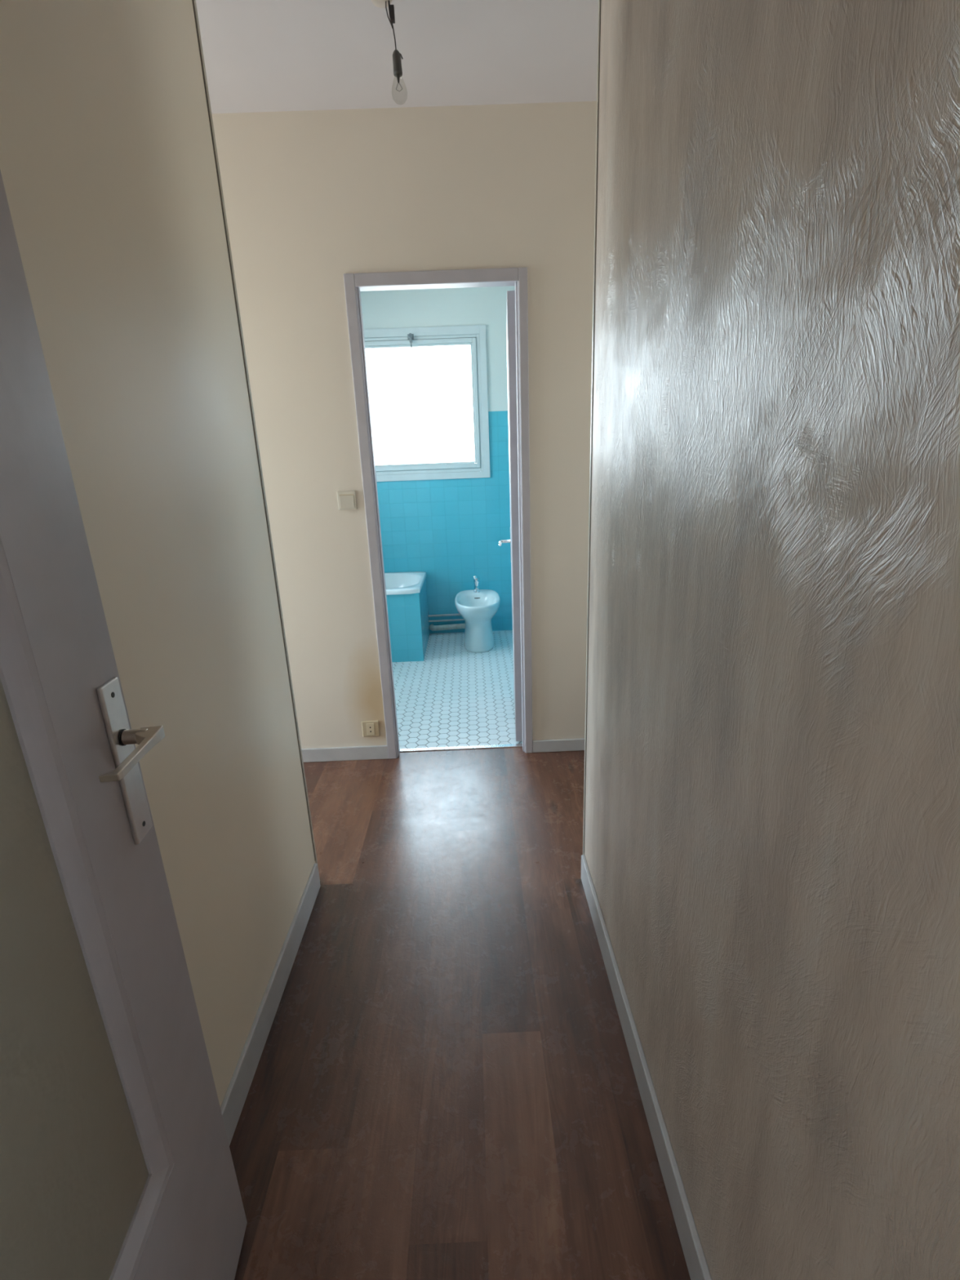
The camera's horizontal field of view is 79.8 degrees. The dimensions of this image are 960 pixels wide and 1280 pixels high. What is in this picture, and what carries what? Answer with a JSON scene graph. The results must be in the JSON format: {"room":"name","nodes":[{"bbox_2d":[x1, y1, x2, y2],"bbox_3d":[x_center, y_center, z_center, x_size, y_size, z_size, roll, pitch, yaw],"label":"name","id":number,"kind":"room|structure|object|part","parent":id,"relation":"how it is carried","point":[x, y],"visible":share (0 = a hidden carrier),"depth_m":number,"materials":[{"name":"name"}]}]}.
{"room":"home hallway","nodes":[
{"label":"home hallway","id":0,"kind":"room"},
{"bbox_2d":[0,0,315,1106],"bbox_3d":[-0.629,-0.154,0.789,0.100,2.560,1.665,-2,17,0],"label":"wall","id":1,"kind":"structure","parent":0,"point":[108,168],"depth_m":1.09,"materials":[{"name":"beige paint"}]},
{"bbox_2d":[0,170,247,1279],"bbox_3d":[-0.425,0.217,0.427,0.094,2.032,0.727,-4,17,-5],"label":"door","id":2,"kind":"structure","parent":1,"relation":"in","point":[116,1160],"depth_m":0.65,"materials":[{"name":"grey paint"}]},
{"bbox_3d":[-0.455,0.092,0.386,0.005,1.482,0.431,-4,17,-5],"label":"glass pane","id":3,"kind":"part","parent":2,"relation":"part of","materials":[{"name":"beige"}]},
{"bbox_3d":[-0.462,0.160,0.750,0.006,0.223,0.043,-4,17,-5],"label":"handle plate","id":4,"kind":"part","parent":2,"relation":"part of","materials":[{"name":"metal"}]},
{"bbox_3d":[-0.430,0.138,0.695,0.045,0.019,0.119,-4,17,-5],"label":"handle","id":5,"kind":"part","parent":2,"relation":"part of","materials":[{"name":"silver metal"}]},
{"bbox_2d":[191,0,319,879],"bbox_3d":[-0.600,-0.397,1.581,0.014,2.560,0.017,-2,17,0],"label":"trim","id":6,"kind":"structure","parent":1,"relation":"attached to","point":[194,5],"depth_m":1.50,"materials":[{"name":"paint"}]},
{"bbox_2d":[220,862,320,1145],"bbox_3d":[-0.528,1.022,1.148,0.011,0.094,1.622,-2,17,0],"label":"baseboard","id":7,"kind":"structure","parent":1,"relation":"attached to","point":[232,1105],"depth_m":1.42,"materials":[{"name":"grey paint"}]},
{"bbox_2d":[195,0,598,113],"bbox_3d":[-0.441,-1.120,-0.627,4.800,0.100,5.670,-2,17,0],"label":"ceiling","id":8,"kind":"structure","parent":0,"point":[260,55],"depth_m":1.76,"materials":[{"name":"paint"}]},
{"bbox_2d":[370,0,403,91],"bbox_3d":[-0.249,-1.621,1.577,0.085,0.243,0.060,-2,17,0],"label":"pendant light","id":9,"kind":"object","parent":8,"relation":"hanging from","point":[397,63],"visible":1,"depth_m":1.57,"materials":[{"name":"plastic"}]},
{"bbox_3d":[-0.242,-1.668,1.563,0.023,0.118,0.004,-2,17,0],"label":"cord","id":10,"kind":"part","parent":9,"relation":"part of","materials":[{"name":"black plastic"}]},
{"bbox_3d":[-0.226,-1.552,1.599,0.017,0.038,0.011,-12,19,-29],"label":"filament stem","id":11,"kind":"part","parent":9,"relation":"part of","materials":[{"name":"clear glass"}]},
{"bbox_2d":[211,101,596,748],"bbox_3d":[-0.448,-0.664,2.439,4.600,2.560,0.070,-2,17,0],"label":"wall","id":12,"kind":"structure","parent":0,"point":[312,198],"depth_m":2.22,"materials":[{"name":"beige paint"}]},
{"bbox_2d":[301,745,388,762],"bbox_3d":[-1.571,0.585,2.753,2.260,0.070,0.011,-2,17,0],"label":"baseboard","id":13,"kind":"structure","parent":12,"relation":"attached to","point":[375,752],"depth_m":2.75,"materials":[{"name":"grey paint"}]},
{"bbox_2d":[337,490,356,510],"bbox_3d":[-0.560,-0.588,2.417,0.076,0.076,0.012,-2,17,0],"label":"light switch","id":14,"kind":"object","parent":12,"relation":"attached to","point":[346,500],"visible":1,"depth_m":2.41,"materials":[{"name":"beige plastic"}]},
{"bbox_2d":[361,720,379,737],"bbox_3d":[-0.518,0.422,2.724,0.080,0.080,0.014,-2,17,0],"label":"wall socket","id":15,"kind":"object","parent":12,"relation":"attached to","point":[370,728],"visible":1,"depth_m":2.72,"materials":[{"name":"plastic"}]},
{"bbox_2d":[343,266,533,759],"bbox_3d":[-0.132,-0.432,2.512,0.698,2.050,0.087,-2,17,0],"label":"trim","id":16,"kind":"structure","parent":12,"relation":"attached to","point":[354,283],"depth_m":2.36,"materials":[{"name":"grey paint"}]},
{"bbox_2d":[400,743,522,751],"bbox_3d":[-0.094,0.534,2.846,0.614,0.005,0.028,-2,17,0],"label":"trim","id":17,"kind":"structure","parent":12,"relation":"attached to","point":[510,744],"depth_m":2.84,"materials":[{"name":"metal"}]},
{"bbox_2d":[498,290,522,741],"bbox_3d":[0.142,-0.531,2.868,0.107,1.988,0.605,-1,17,3],"label":"door","id":18,"kind":"structure","parent":12,"relation":"in","point":[510,308],"depth_m":2.56,"materials":[{"name":"grey paint"}]},
{"bbox_3d":[0.132,-0.523,3.093,0.065,0.022,0.109,-1,17,3],"label":"handle","id":19,"kind":"part","parent":18,"relation":"part of","materials":[{"name":"silver metal"}]},
{"bbox_2d":[532,737,584,752],"bbox_3d":[1.075,0.481,2.777,1.644,0.062,0.011,-2,17,0],"label":"baseboard","id":20,"kind":"structure","parent":12,"relation":"attached to","point":[566,744],"depth_m":2.77,"materials":[{"name":"grey paint"}]},
{"bbox_2d":[360,285,515,633],"bbox_3d":[-0.591,-1.279,4.554,2.900,2.610,0.200,-2,17,0],"label":"wall","id":21,"kind":"structure","parent":0,"point":[451,531],"depth_m":4.52,"materials":[{"name":"teal tile"}]},
{"bbox_2d":[363,324,490,481],"bbox_3d":[-0.485,-1.756,4.326,1.090,1.062,0.113,-2,17,0],"label":"window","id":22,"kind":"structure","parent":21,"relation":"attached to","point":[451,335],"depth_m":4.26,"materials":[{"name":"white paint"}]},
{"bbox_2d":[428,613,460,617],"bbox_3d":[-0.187,-0.210,4.760,0.476,0.019,0.017,-2,17,0],"label":"pipe","id":23,"kind":"object","parent":21,"relation":"attached to","point":[442,615],"visible":0.6,"depth_m":4.75,"materials":[{"name":"white metal"}]},
{"bbox_2d":[429,623,464,631],"bbox_3d":[-0.204,-0.116,4.774,0.439,0.057,0.071,-2,17,0],"label":"pipe","id":24,"kind":"object","parent":21,"relation":"attached to","point":[445,627],"visible":0.81,"depth_m":4.74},
{"bbox_2d":[429,618,464,622],"bbox_3d":[-0.186,-0.167,4.774,0.476,0.018,0.015,-2,17,0],"label":"pipe","id":25,"kind":"object","parent":21,"relation":"attached to","point":[455,620],"visible":0.6,"depth_m":4.77,"materials":[{"name":"white metal"}]},
{"bbox_2d":[229,630,690,1279],"bbox_3d":[-0.366,1.099,1.210,4.800,0.100,7.890,-2,17,0],"label":"floor","id":26,"kind":"structure","parent":0,"point":[444,1086],"depth_m":1.39,"materials":[{"name":"brown wood"}]},
{"bbox_2d":[384,571,430,662],"bbox_3d":[-1.206,-0.171,4.396,1.575,0.530,0.721,-2,17,0],"label":"bathtub","id":27,"kind":"object","parent":26,"relation":"on","point":[406,595],"visible":0.31,"depth_m":4.10,"materials":[{"name":"tile"}]},
{"bbox_2d":[454,574,500,653],"bbox_3d":[-0.015,-0.195,4.332,0.340,0.526,0.600,-2,17,0],"label":"bidet","id":28,"kind":"object","parent":26,"relation":"on","point":[477,606],"visible":1,"depth_m":4.28,"materials":[{"name":"ceramic"}]},
{"bbox_2d":[473,574,479,592],"bbox_3d":[-0.026,-0.435,4.459,0.054,0.140,0.120,-2,17,0],"label":"tap","id":29,"kind":"object","parent":28,"relation":"on","point":[476,580],"depth_m":4.47,"materials":[{"name":"silver metal"}]},
{"bbox_2d":[584,0,959,1279],"bbox_3d":[0.370,-0.192,0.788,0.100,2.560,1.645,-2,17,0],"label":"wall","id":30,"kind":"structure","parent":0,"point":[772,828],"depth_m":0.62,"materials":[{"name":"paint"}]},
{"bbox_2d":[582,0,600,854],"bbox_3d":[0.308,-0.428,1.569,0.014,2.560,0.017,-2,17,0],"label":"trim","id":31,"kind":"structure","parent":30,"relation":"attached to","point":[599,1],"depth_m":1.50,"materials":[{"name":"paint"}]},
{"bbox_2d":[581,854,711,1279],"bbox_3d":[0.359,0.989,1.148,0.012,0.094,1.605,-2,17,0],"label":"baseboard","id":32,"kind":"structure","parent":30,"relation":"attached to","point":[695,1260],"depth_m":1.18,"materials":[{"name":"grey paint"}]}
]}

